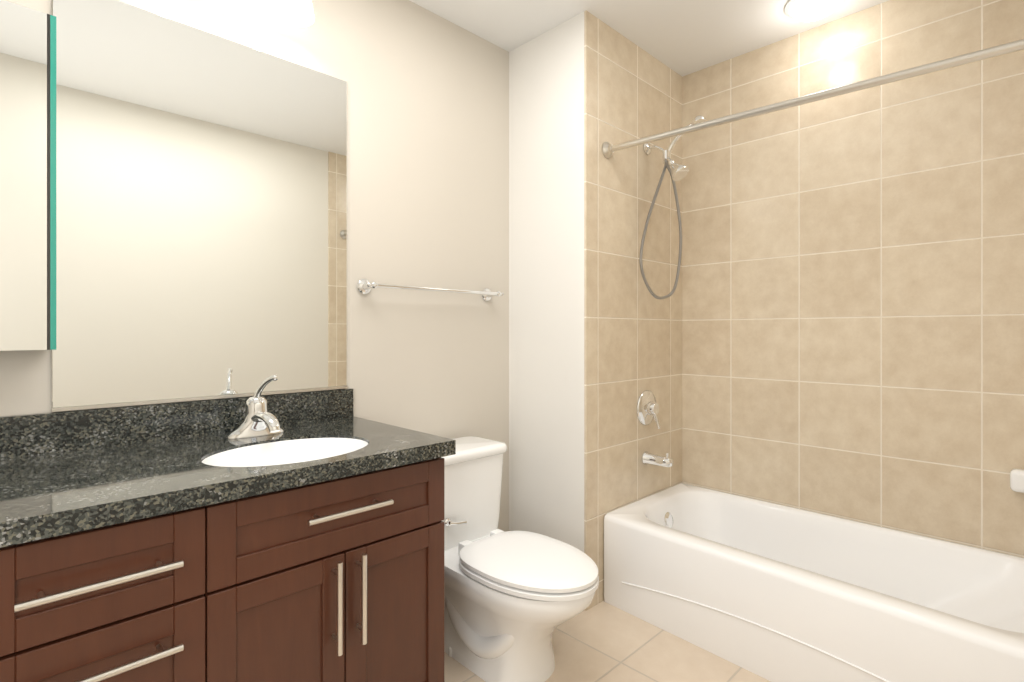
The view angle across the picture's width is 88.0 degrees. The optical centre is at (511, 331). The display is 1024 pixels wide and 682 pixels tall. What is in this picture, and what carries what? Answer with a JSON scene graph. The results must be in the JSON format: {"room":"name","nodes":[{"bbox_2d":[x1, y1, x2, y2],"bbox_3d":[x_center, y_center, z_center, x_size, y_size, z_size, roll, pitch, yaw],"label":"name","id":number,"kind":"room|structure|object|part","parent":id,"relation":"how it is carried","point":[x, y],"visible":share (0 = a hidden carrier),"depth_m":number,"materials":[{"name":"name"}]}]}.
{"room":"bathroom","nodes":[
{"label":"bathroom","id":0,"kind":"room"},
{"bbox_2d":[0,0,508,531],"bbox_3d":[-1.008,-0.087,1.559,2.700,2.440,0.112,0,0,-45],"label":"wall","id":1,"kind":"structure","parent":0,"point":[201,214],"depth_m":1.73,"materials":[{"name":"beige paint"}]},
{"bbox_2d":[0,0,55,350],"bbox_3d":[-1.267,-0.352,1.154,0.410,0.788,0.122,0,0,-45],"label":"upper cabinet","id":2,"kind":"object","parent":1,"relation":"attached to","point":[27,178],"visible":1,"depth_m":1.22,"materials":[{"name":"white mirror"}]},
{"bbox_2d":[267,0,313,26],"bbox_3d":[-0.821,-1.091,1.547,0.470,0.212,0.186,0,0,-45],"label":"sconce","id":3,"kind":"object","parent":1,"relation":"attached to","point":[296,13],"visible":1,"depth_m":1.69,"materials":[{"name":"white glass"}]},
{"bbox_2d":[357,278,503,300],"bbox_3d":[-0.298,-0.167,2.132,0.667,0.060,0.087,0,0,-45],"label":"towel rail","id":4,"kind":"object","parent":1,"relation":"attached to","point":[365,286],"visible":1,"depth_m":2.02,"materials":[{"name":"silver metal"}]},
{"bbox_2d":[509,12,583,551],"bbox_3d":[0.462,-0.087,2.703,1.000,2.440,0.540,0,0,-45],"label":"wall","id":5,"kind":"structure","parent":0,"point":[546,283],"depth_m":2.30,"materials":[{"name":"white paint"}]},
{"bbox_2d":[584,10,681,610],"bbox_3d":[0.587,-0.087,2.440,0.810,2.440,0.010,0,0,-45],"label":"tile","id":6,"kind":"structure","parent":5,"relation":"attached to","point":[632,326],"depth_m":2.36,"materials":[{"name":"beige tile"}]},
{"bbox_2d":[637,390,659,428],"bbox_3d":[0.650,0.358,2.447,0.164,0.174,0.066,0,0,-45],"label":"tub valve","id":7,"kind":"object","parent":6,"relation":"attached to","point":[647,408],"visible":1,"depth_m":2.43,"materials":[{"name":"silver metal"}]},
{"bbox_2d":[642,451,672,466],"bbox_3d":[0.668,0.580,2.415,0.062,0.073,0.137,0,0,-45],"label":"tub spout","id":8,"kind":"object","parent":6,"relation":"attached to","point":[656,459],"visible":1,"depth_m":2.40,"materials":[{"name":"silver metal"}]},
{"bbox_2d":[639,115,705,298],"bbox_3d":[0.724,-0.547,2.379,0.244,0.797,0.267,0,0,-45],"label":"shower","id":9,"kind":"object","parent":6,"relation":"attached to","point":[678,172],"visible":0.9,"depth_m":2.40,"materials":[{"name":"silver metal"}]},
{"bbox_2d":[602,39,1023,157],"bbox_3d":[0.913,-0.747,1.730,0.068,0.118,1.458,0,0,-45],"label":"rail","id":10,"kind":"object","parent":6,"relation":"attached to","point":[608,149],"visible":1,"depth_m":1.63,"materials":[{"name":"silver metal"}]},
{"bbox_2d":[444,601,770,681],"bbox_3d":[0.053,1.183,1.193,3.700,0.100,2.120,0,0,-45],"label":"floor","id":11,"kind":"structure","parent":0,"point":[603,641],"depth_m":1.84,"materials":[{"name":"tile"}]},
{"bbox_2d":[0,375,455,681],"bbox_3d":[-0.810,0.628,1.258,1.250,1.010,0.612,0,0,-45],"label":"bathroom vanity","id":12,"kind":"object","parent":11,"relation":"on","point":[286,537],"visible":1,"depth_m":1.19,"materials":[{"name":"brown wood"}]},
{"bbox_2d":[226,375,284,438],"bbox_3d":[-0.716,0.213,1.522,0.160,0.179,0.201,0,0,-44],"label":"faucet","id":13,"kind":"object","parent":12,"relation":"on","point":[258,423],"depth_m":1.53,"materials":[{"name":"silver metal"}]},
{"bbox_2d":[442,436,598,681],"bbox_3d":[-0.045,0.786,1.856,0.418,0.694,0.792,0,0,-45],"label":"toilet","id":14,"kind":"object","parent":11,"relation":"on","point":[513,600],"visible":0.81,"depth_m":1.73,"materials":[{"name":"white ceramic"}]},
{"bbox_3d":[-0.204,0.684,1.913,0.080,0.030,0.035,0,0,-44],"label":"lever","id":15,"kind":"part","parent":14,"relation":"part of","materials":[{"name":"silver metal"}]},
{"bbox_3d":[-0.235,0.629,2.050,0.418,0.381,0.248,0,0,-44],"label":"tank","id":16,"kind":"part","parent":14,"relation":"part of","materials":[{"name":"white ceramic"}]},
{"bbox_3d":[0.055,0.762,1.754,0.366,0.050,0.507,0,0,-44],"label":"seat","id":17,"kind":"part","parent":14,"relation":"part of","materials":[{"name":"white plastic"}]},
{"bbox_2d":[604,483,1023,681],"bbox_3d":[1.110,0.951,1.925,0.762,0.365,1.454,0,0,-45],"label":"bathtub","id":18,"kind":"object","parent":11,"relation":"on","point":[772,592],"visible":1,"depth_m":1.85,"materials":[{"name":"white ceramic"}]},
{"bbox_2d":[409,0,888,76],"bbox_3d":[0.053,-1.357,1.193,3.700,0.100,2.120,0,0,-45],"label":"ceiling","id":19,"kind":"structure","parent":0,"point":[682,38],"depth_m":2.23,"materials":[{"name":"white paint"}]},
{"bbox_2d":[785,0,844,21],"bbox_3d":[1.199,-1.279,2.095,0.216,0.056,0.216,0,0,-45],"label":"ceiling light","id":20,"kind":"object","parent":19,"relation":"attached to","point":[806,10],"visible":1,"depth_m":2.08,"materials":[{"name":"white glass"}]},
{"bbox_3d":[1.494,-0.087,2.231,0.190,2.440,1.580,0,0,-45],"label":"wall","id":21,"kind":"structure","parent":0,"visible":0},
{"bbox_2d":[682,0,1023,557],"bbox_3d":[1.391,-0.087,2.193,0.010,2.440,1.470,0,0,-45],"label":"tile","id":22,"kind":"structure","parent":21,"relation":"attached to","point":[852,305],"depth_m":2.14,"materials":[{"name":"beige tile"}]},
{"bbox_2d":[1010,469,1023,492],"bbox_3d":[1.761,0.505,1.767,0.057,0.075,0.145,0,0,-45],"label":"soap dish","id":23,"kind":"object","parent":22,"relation":"attached to","point":[1016,480],"visible":1,"depth_m":1.79,"materials":[{"name":"white ceramic"}]}
]}

